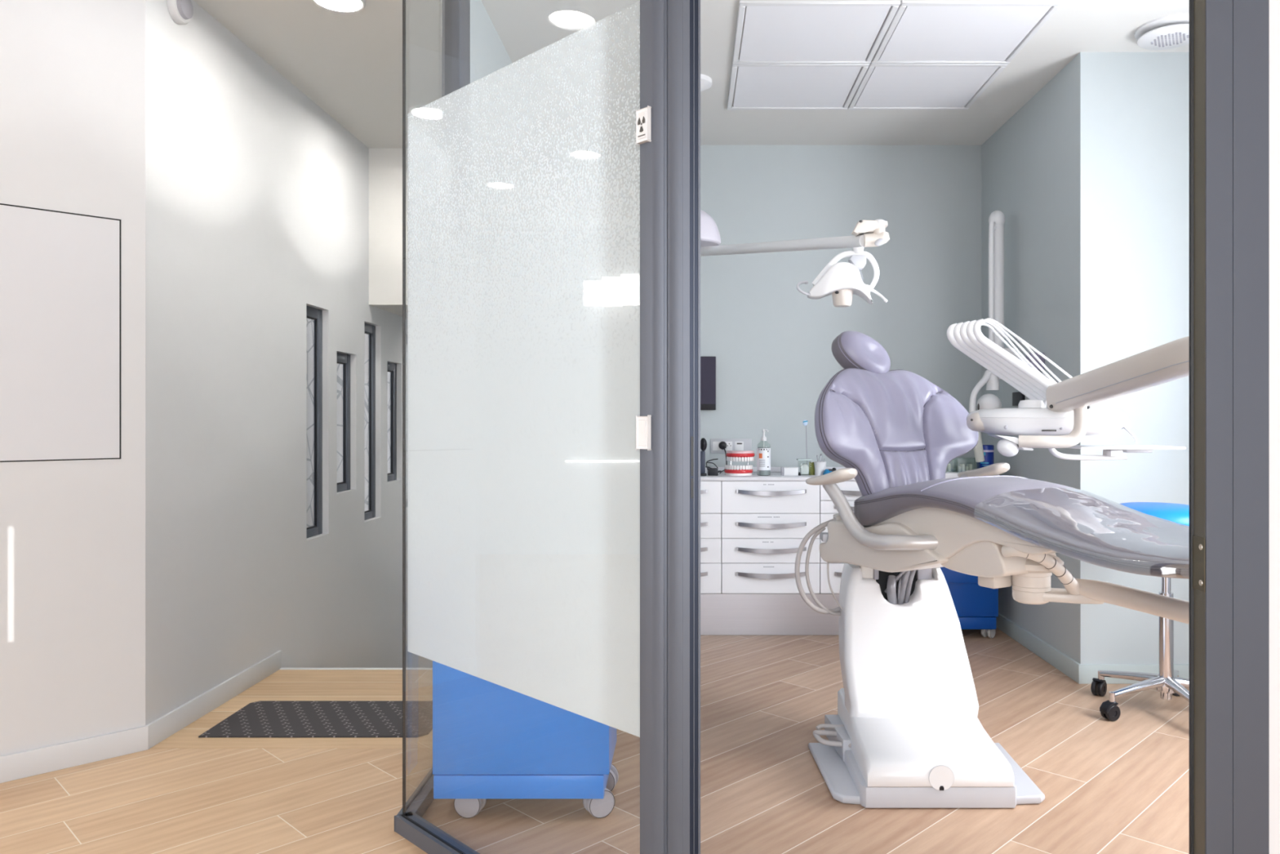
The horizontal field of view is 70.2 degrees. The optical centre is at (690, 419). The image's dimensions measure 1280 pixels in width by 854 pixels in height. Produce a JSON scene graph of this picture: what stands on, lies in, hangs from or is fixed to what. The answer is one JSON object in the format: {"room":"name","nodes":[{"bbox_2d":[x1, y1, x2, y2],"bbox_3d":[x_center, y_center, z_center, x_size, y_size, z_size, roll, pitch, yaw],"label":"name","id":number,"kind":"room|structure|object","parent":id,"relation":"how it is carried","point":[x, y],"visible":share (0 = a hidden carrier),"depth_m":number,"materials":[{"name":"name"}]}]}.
{"room":"dental clinic","nodes":[
{"label":"dental clinic","id":0,"kind":"room"},
{"bbox_2d":[0,0,432,755],"bbox_3d":[-2.130,0.875,5.355,0.460,4.950,5.290,0,0,0],"label":"wall","id":1,"kind":"structure","parent":0,"point":[257,197],"depth_m":3.46,"materials":[{"name":"white paint"}]},
{"bbox_2d":[0,203,120,462],"bbox_3d":[-2.146,-0.274,2.925,0.546,0.820,0.006,0,0,-45],"label":"panel","id":2,"kind":"object","parent":1,"relation":"attached to","point":[60,271],"visible":1,"depth_m":2.99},
{"bbox_2d":[0,725,147,782],"bbox_3d":[-2.124,1.109,2.938,0.012,0.083,0.656,0,0,45],"label":"baseboard","id":3,"kind":"structure","parent":1,"relation":"attached to","point":[23,764],"depth_m":3.01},
{"bbox_2d":[166,0,193,24],"bbox_3d":[-1.877,-1.525,3.360,0.045,0.124,0.124,0,0,0],"label":"fire alarm","id":4,"kind":"object","parent":1,"relation":"attached to","point":[181,11],"visible":1,"depth_m":3.33,"materials":[{"name":"white plastic"}]},
{"bbox_2d":[176,0,193,19],"bbox_3d":[-1.865,-1.525,3.360,0.019,0.090,0.090,0,0,0],"label":"grille","id":5,"kind":"object","parent":4,"relation":"attached to","point":[184,10],"depth_m":3.34,"materials":[{"name":"grey plastic"}]},
{"bbox_2d":[146,650,302,749],"bbox_3d":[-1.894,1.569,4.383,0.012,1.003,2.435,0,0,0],"label":"baseboard","id":6,"kind":"structure","parent":1,"relation":"attached to","point":[174,721],"depth_m":3.60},
{"bbox_2d":[306,305,322,537],"bbox_3d":[-1.944,0.013,4.638,0.025,1.173,0.275,0,0,0],"label":"window","id":7,"kind":"structure","parent":1,"relation":"in","point":[316,314],"depth_m":4.72,"materials":[{"name":"metal"}]},
{"bbox_2d":[337,352,350,492],"bbox_3d":[-1.944,0.017,5.027,0.025,0.767,0.285,0,0,0],"label":"window","id":8,"kind":"structure","parent":1,"relation":"in","point":[342,358],"depth_m":5.12,"materials":[{"name":"metal"}]},
{"bbox_2d":[364,322,375,519],"bbox_3d":[-1.944,0.014,5.440,0.025,1.172,0.280,0,0,0],"label":"window","id":9,"kind":"structure","parent":1,"relation":"in","point":[369,329],"depth_m":5.53,"materials":[{"name":"metal"}]},
{"bbox_2d":[387,362,396,481],"bbox_3d":[-1.944,0.017,5.840,0.025,0.763,0.280,0,0,0],"label":"window","id":10,"kind":"structure","parent":1,"relation":"in","point":[392,367],"depth_m":5.93,"materials":[{"name":"metal"}]},
{"bbox_2d":[470,0,553,182],"bbox_3d":[-0.830,0.875,5.590,0.060,4.950,4.820,0,0,0],"label":"wall partition","id":11,"kind":"structure","parent":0,"point":[488,54],"depth_m":3.66,"materials":[{"name":"white paint"}]},
{"bbox_2d":[280,667,432,669],"bbox_3d":[-1.350,1.163,4.190,1.100,0.033,0.024,0,0,0],"label":"trim","id":12,"kind":"structure","parent":11,"relation":"attached to","point":[281,668],"depth_m":4.18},
{"bbox_2d":[0,627,1189,853],"bbox_3d":[-1.700,1.200,1.400,8.600,0.100,8.000,0,0,0],"label":"floor","id":13,"kind":"structure","parent":0,"point":[1121,785],"depth_m":2.85,"materials":[{"name":"brown wood"}]},
{"bbox_2d":[198,700,432,737],"bbox_3d":[-1.367,1.147,3.491,0.821,0.006,0.411,0,0,0],"label":"door mat","id":14,"kind":"object","parent":13,"relation":"on","point":[261,718],"visible":0.84,"depth_m":3.45,"materials":[{"name":"rubber"}]},
{"bbox_2d":[394,0,639,853],"bbox_3d":[-0.581,-0.224,2.443,0.348,2.752,1.532,0,0,-28],"label":"glass door","id":15,"kind":"structure","parent":13,"relation":"on","point":[523,282],"depth_m":2.15,"materials":[{"name":"glass"}]},
{"bbox_2d":[635,105,651,146],"bbox_3d":[-0.094,-0.592,1.836,0.040,0.071,0.012,0,0,45],"label":"sign","id":16,"kind":"object","parent":15,"relation":"attached to","point":[643,116],"visible":1,"depth_m":1.83,"materials":[{"name":"white plastic"}]},
{"bbox_2d":[635,414,651,450],"bbox_3d":[-0.094,0.027,1.836,0.040,0.071,0.012,0,0,45],"label":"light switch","id":17,"kind":"object","parent":15,"relation":"attached to","point":[643,424],"visible":1,"depth_m":1.83,"materials":[{"name":"white plastic"}]},
{"bbox_2d":[432,660,618,817],"bbox_3d":[-0.479,0.750,2.725,0.520,0.800,0.278,0,0,0],"label":"trolley","id":18,"kind":"object","parent":13,"relation":"on","point":[491,740],"visible":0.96,"depth_m":2.59,"materials":[{"name":"paint"}]},
{"bbox_2d":[700,480,720,593],"bbox_3d":[-0.098,0.629,5.053,0.522,0.599,0.494,0,0,0],"label":"base cabinet","id":19,"kind":"object","parent":13,"relation":"on","point":[710,491],"visible":0.11,"depth_m":4.84,"materials":[{"name":"wood"}]},
{"bbox_2d":[700,593,839,635],"bbox_3d":[0.292,1.039,4.851,1.825,0.220,0.017,0,0,0],"label":"plinth","id":20,"kind":"object","parent":13,"relation":"on","point":[721,614],"visible":0.29,"depth_m":4.84,"materials":[{"name":"white laminate"}]},
{"bbox_2d":[720,480,819,593],"bbox_3d":[0.427,0.629,5.053,0.522,0.599,0.494,0,0,0],"label":"base cabinet","id":21,"kind":"object","parent":13,"relation":"on","point":[764,524],"visible":0.95,"depth_m":4.84,"materials":[{"name":"wood"}]},
{"bbox_2d":[819,480,862,593],"bbox_3d":[0.948,0.629,5.053,0.512,0.599,0.494,0,0,0],"label":"base cabinet","id":22,"kind":"object","parent":13,"relation":"on","point":[850,489],"visible":0.12,"depth_m":4.84,"materials":[{"name":"wood"}]},
{"bbox_2d":[940,468,999,638],"bbox_3d":[1.410,0.715,4.943,0.399,0.870,0.481,0,0,0],"label":"trolley","id":23,"kind":"object","parent":13,"relation":"on","point":[976,606],"visible":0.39,"depth_m":4.74,"materials":[{"name":"paint"}]},
{"bbox_2d":[945,463,951,471],"bbox_3d":[1.350,0.237,4.865,0.100,0.085,0.090,0,0,0],"label":"acrylic box","id":24,"kind":"object","parent":23,"relation":"on","point":[948,466],"visible":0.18,"depth_m":4.84,"materials":[{"name":"clear plastic"}]},
{"bbox_2d":[952,463,972,472],"bbox_3d":[1.465,0.242,4.835,0.120,0.075,0.090,0,0,0],"label":"acrylic box","id":25,"kind":"object","parent":23,"relation":"on","point":[962,468],"visible":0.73,"depth_m":4.81,"materials":[{"name":"clear plastic"}]},
{"bbox_2d":[976,444,994,468],"bbox_3d":[1.575,0.208,4.860,0.090,0.144,0.090,0,0,0],"label":"wipes canister","id":26,"kind":"object","parent":23,"relation":"on","point":[988,450],"visible":0.56,"depth_m":4.82,"materials":[{"name":"blue plastic"}]},
{"bbox_2d":[976,452,994,468],"bbox_3d":[1.575,0.227,4.860,0.088,0.106,0.088,0,0,0],"label":"tub","id":27,"kind":"object","parent":26,"relation":"in","point":[988,456],"depth_m":4.82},
{"bbox_2d":[795,330,1189,807],"bbox_3d":[0.902,0.416,2.732,0.858,1.465,1.572,0,0,-23],"label":"dental chair","id":28,"kind":"object","parent":13,"relation":"on","point":[906,731],"visible":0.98,"depth_m":2.91,"materials":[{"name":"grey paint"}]},
{"bbox_2d":[853,475,1189,578],"bbox_3d":[1.057,0.275,2.642,0.555,0.185,1.268,0,0,-30],"label":"seat cushion","id":29,"kind":"object","parent":28,"relation":"on","point":[1000,516],"depth_m":2.56,"materials":[{"name":"purple leather"}]},
{"bbox_2d":[946,318,1189,460],"bbox_3d":[1.224,0.109,2.623,0.710,0.882,1.093,0,0,0],"label":"dental delivery unit","id":30,"kind":"object","parent":28,"relation":"attached to","point":[1068,415],"visible":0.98,"depth_m":2.85,"materials":[{"name":"beige paint"}]},
{"bbox_2d":[1048,448,1152,460],"bbox_3d":[1.319,0.101,2.985,0.342,0.062,0.170,0,0,0],"label":"tray","id":31,"kind":"object","parent":30,"relation":"on","point":[1108,453],"depth_m":2.92,"materials":[{"name":"white plastic"}]},
{"bbox_2d":[1065,444,1186,449],"bbox_3d":[1.413,0.092,3.000,0.335,0.008,0.230,0,0,0],"label":"tray","id":32,"kind":"object","parent":30,"relation":"on","point":[1077,446],"depth_m":2.89,"materials":[{"name":"white plastic"}]},
{"bbox_2d":[1090,502,1189,720],"bbox_3d":[1.866,0.740,3.542,0.594,0.819,0.569,0,0,0],"label":"stool","id":33,"kind":"object","parent":13,"relation":"on","point":[1167,681],"visible":0.64,"depth_m":3.54,"materials":[{"name":"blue metal"}]},
{"bbox_3d":[-0.491,0.629,5.053,0.255,0.599,0.494,0,0,0],"label":"cabinet","id":34,"kind":"object","parent":13,"relation":"on","visible":0},
{"bbox_2d":[700,471,855,480],"bbox_3d":[0.294,0.318,5.069,1.828,0.019,0.471,0,0,0],"label":"countertop","id":35,"kind":"structure","parent":34,"relation":"on","point":[774,476],"depth_m":4.83,"materials":[{"name":"white laminate"}]},
{"bbox_2d":[700,437,706,475],"bbox_3d":[0.065,0.205,4.970,0.050,0.206,0.060,0,0,0],"label":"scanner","id":36,"kind":"object","parent":35,"relation":"on","point":[703,442],"visible":0.94,"depth_m":4.96,"materials":[{"name":"black plastic"}]},
{"bbox_2d":[706,458,721,475],"bbox_3d":[0.128,0.262,4.990,0.087,0.093,0.050,0,0,0],"label":"power adapter","id":37,"kind":"object","parent":35,"relation":"on","point":[711,471],"visible":1,"depth_m":4.97,"materials":[{"name":"black plastic"}]},
{"bbox_2d":[724,450,755,475],"bbox_3d":[0.271,0.241,4.999,0.170,0.134,0.102,0,0,0],"label":"model","id":38,"kind":"object","parent":35,"relation":"on","point":[731,455],"visible":1,"depth_m":4.96},
{"bbox_2d":[756,429,770,475],"bbox_3d":[0.402,0.181,4.990,0.075,0.254,0.076,0,0,0],"label":"pump bottle","id":39,"kind":"object","parent":35,"relation":"on","point":[763,453],"visible":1,"depth_m":4.96,"materials":[{"name":"clear plastic"}]},
{"bbox_2d":[759,448,768,467],"bbox_3d":[0.401,0.212,4.958,0.056,0.102,0.013,0,0,0],"label":"print","id":40,"kind":"object","parent":39,"relation":"attached to","point":[763,453],"depth_m":4.95},
{"bbox_2d":[781,466,798,475],"bbox_3d":[0.542,0.285,4.980,0.090,0.046,0.040,0,0,0],"label":"box","id":41,"kind":"object","parent":35,"relation":"on","point":[785,471],"visible":1,"depth_m":4.96,"materials":[{"name":"white cardboard"}]},
{"bbox_2d":[796,458,812,475],"bbox_3d":[0.628,0.264,5.022,0.076,0.089,0.075,0,0,0],"label":"glass jar","id":42,"kind":"object","parent":35,"relation":"on","point":[804,467],"visible":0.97,"depth_m":5.00,"materials":[{"name":"clear glass"}]},
{"bbox_2d":[802,419,808,474],"bbox_3d":[0.651,0.155,5.100,0.044,0.305,0.036,0,0,0],"label":"stick","id":43,"kind":"object","parent":42,"relation":"in","point":[805,421],"visible":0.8,"depth_m":5.10,"materials":[{"name":"grey plastic"}]},
{"bbox_2d":[808,462,814,475],"bbox_3d":[0.672,0.273,5.035,0.036,0.070,0.036,0,0,0],"label":"glass","id":44,"kind":"object","parent":35,"relation":"on","point":[812,463],"visible":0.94,"depth_m":5.02,"materials":[{"name":"green glass"}]},
{"bbox_2d":[813,461,826,475],"bbox_3d":[0.712,0.270,4.995,0.072,0.076,0.072,0,0,0],"label":"cup","id":45,"kind":"object","parent":35,"relation":"on","point":[820,467],"visible":0.93,"depth_m":4.97,"materials":[{"name":"plastic"}]},
{"bbox_2d":[822,468,832,475],"bbox_3d":[0.749,0.289,4.955,0.055,0.037,0.042,0,0,0],"label":"figurine","id":46,"kind":"object","parent":35,"relation":"on","point":[825,471],"visible":0.53,"depth_m":4.94,"materials":[{"name":"blue plastic"}]},
{"bbox_2d":[827,467,835,471],"bbox_3d":[0.778,0.287,5.006,0.047,0.042,0.027,0,0,0],"label":"clip","id":47,"kind":"object","parent":35,"relation":"on","point":[833,468],"visible":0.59,"depth_m":5.00,"materials":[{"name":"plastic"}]},
{"bbox_2d":[193,0,1189,318],"bbox_3d":[-1.700,-1.188,2.700,8.600,1.024,10.600,0,0,0],"label":"ceiling","id":48,"kind":"structure","parent":0,"point":[349,65],"depth_m":4.17,"materials":[{"name":"paint"}]},
{"bbox_2d":[312,0,365,13],"bbox_3d":[-1.340,-1.594,3.460,0.200,0.014,0.200,0,0,0],"label":"recessed light","id":49,"kind":"object","parent":48,"relation":"in","point":[338,6],"visible":1,"depth_m":3.50,"materials":[{"name":"white plastic"}]},
{"bbox_2d":[318,0,361,8],"bbox_3d":[-1.340,-1.598,3.460,0.168,0.002,0.168,0,0,0],"label":"diffuser","id":50,"kind":"object","parent":49,"relation":"attached to","point":[326,4],"depth_m":3.50,"materials":[{"name":"white plastic"}]},
{"bbox_2d":[408,105,441,119],"bbox_3d":[-1.360,-1.594,4.730,0.200,0.014,0.200,0,0,0],"label":"recessed light","id":51,"kind":"object","parent":48,"relation":"in","point":[415,108],"visible":0.58,"depth_m":4.72,"materials":[{"name":"white plastic"}]},
{"bbox_2d":[413,108,441,117],"bbox_3d":[-1.360,-1.598,4.730,0.168,0.002,0.168,0,0,0],"label":"diffuser","id":52,"kind":"object","parent":51,"relation":"attached to","point":[427,112],"depth_m":4.74,"materials":[{"name":"white"}]},
{"bbox_2d":[700,74,889,306],"bbox_3d":[0.244,-0.994,3.701,0.302,1.213,1.463,0,0,-25],"label":"lamp","id":53,"kind":"object","parent":48,"relation":"hanging from","point":[841,280],"visible":0.77,"depth_m":3.12,"materials":[{"name":"white plastic"}]},
{"bbox_2d":[727,63,869,110],"bbox_3d":[0.495,-1.593,4.370,0.616,0.015,0.596,0,0,0],"label":"ceiling light panel","id":54,"kind":"object","parent":48,"relation":"attached to","point":[757,86],"visible":0.98,"depth_m":4.36,"materials":[{"name":"white plastic"}]},
{"bbox_2d":[732,0,900,64],"bbox_3d":[0.495,-1.593,3.770,0.616,0.015,0.596,0,0,0],"label":"ceiling light panel","id":55,"kind":"object","parent":48,"relation":"attached to","point":[775,32],"visible":1,"depth_m":3.73,"materials":[{"name":"white plastic"}]},
{"bbox_2d":[848,62,1008,110],"bbox_3d":[1.115,-1.593,4.370,0.616,0.015,0.596,0,0,0],"label":"ceiling light panel","id":56,"kind":"object","parent":48,"relation":"attached to","point":[889,86],"visible":0.97,"depth_m":4.34,"materials":[{"name":"white plastic"}]},
{"bbox_2d":[871,0,1062,64],"bbox_3d":[1.115,-1.593,3.770,0.616,0.015,0.596,0,0,0],"label":"ceiling light panel","id":57,"kind":"object","parent":48,"relation":"attached to","point":[927,32],"visible":1,"depth_m":3.73,"materials":[{"name":"white plastic"}]},
{"bbox_2d":[1134,13,1189,50],"bbox_3d":[1.960,-1.575,3.720,0.260,0.050,0.260,0,0,0],"label":"ceiling vent","id":58,"kind":"object","parent":48,"relation":"in","point":[1170,32],"visible":0.94,"depth_m":3.68,"materials":[{"name":"white plastic"}]},
{"bbox_2d":[553,145,982,593],"bbox_3d":[0.900,-0.225,5.355,3.400,2.750,0.090,0,0,0],"label":"wall","id":59,"kind":"structure","parent":0,"point":[771,343],"depth_m":5.31,"materials":[{"name":"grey paint"}]},
{"bbox_2d":[700,356,715,409],"bbox_3d":[-0.091,-0.208,5.280,0.477,0.310,0.057,0,0,0],"label":"wall monitor","id":60,"kind":"object","parent":59,"relation":"attached to","point":[708,364],"visible":0.23,"depth_m":5.25,"materials":[{"name":"black plastic"}]},
{"bbox_2d":[711,438,751,453],"bbox_3d":[0.237,0.156,5.302,0.238,0.084,0.016,0,0,0],"label":"strip","id":61,"kind":"object","parent":59,"relation":"attached to","point":[732,444],"visible":0.94,"depth_m":5.30,"materials":[{"name":"white plastic"}]},
{"bbox_2d":[705,441,727,471],"bbox_3d":[0.158,0.213,5.143,0.068,0.170,0.318,0,0,16],"label":"plug","id":62,"kind":"object","parent":61,"relation":"in","point":[722,445],"visible":0.72,"depth_m":5.26,"materials":[{"name":"black plastic"}]},
{"bbox_2d":[705,466,845,471],"bbox_3d":[0.294,0.292,5.300,1.828,0.029,0.018,0,0,0],"label":"trim","id":63,"kind":"structure","parent":59,"relation":"attached to","point":[754,468],"depth_m":5.29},
{"bbox_2d":[982,52,1189,663],"bbox_3d":[2.150,-0.225,4.638,0.900,2.750,1.345,0,0,0],"label":"wall","id":64,"kind":"structure","parent":0,"point":[1089,180],"depth_m":3.96,"materials":[{"name":"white paint"}]},
{"bbox_2d":[968,210,1017,462],"bbox_3d":[1.568,-0.435,4.704,0.306,1.310,0.127,0,0,-33],"label":"xray arm","id":65,"kind":"object","parent":64,"relation":"attached to","point":[997,219],"visible":0.79,"depth_m":4.69},
{"bbox_2d":[1012,391,1025,405],"bbox_3d":[1.690,-0.105,4.685,0.020,0.070,0.130,0,0,0],"label":"tablet","id":66,"kind":"object","parent":64,"relation":"attached to","point":[1017,397],"visible":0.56,"depth_m":4.67,"materials":[{"name":"black plastic"}]},
{"bbox_2d":[1026,352,1050,380],"bbox_3d":[1.667,-0.230,4.348,0.075,0.180,0.165,0,0,0],"label":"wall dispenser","id":67,"kind":"object","parent":64,"relation":"attached to","point":[1039,357],"visible":0.19,"depth_m":4.36,"materials":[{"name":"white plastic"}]},
{"bbox_2d":[995,613,1189,683],"bbox_3d":[2.069,1.109,4.631,0.762,0.083,1.357,0,0,0],"label":"baseboard","id":68,"kind":"structure","parent":64,"relation":"attached to","point":[1079,673],"depth_m":4.05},
{"bbox_2d":[1269,0,1279,853],"bbox_3d":[1.290,-0.225,1.830,2.620,2.750,0.120,0,0,0],"label":"wall","id":69,"kind":"structure","parent":0,"point":[1274,5],"depth_m":1.77,"materials":[{"name":"paint"}]},
{"bbox_2d":[640,0,1269,853],"bbox_3d":[0.505,-0.225,1.853,1.216,2.750,0.215,0,0,0],"label":"door frame","id":70,"kind":"structure","parent":69,"relation":"attached to","point":[1229,39],"depth_m":1.76,"materials":[{"name":"metal"}]},
{"bbox_3d":[-5.550,2.200,9.800,6.900,0.100,12.400,0,0,0],"label":"floor","id":71,"kind":"structure","parent":0,"visible":0},
{"bbox_2d":[306,318,407,528],"bbox_3d":[-3.200,0.650,8.800,0.200,3.000,10.400,0,0,0],"label":"wall","id":72,"kind":"structure","parent":71,"relation":"on","point":[309,322],"depth_m":7.99,"materials":[{"name":"glass"}]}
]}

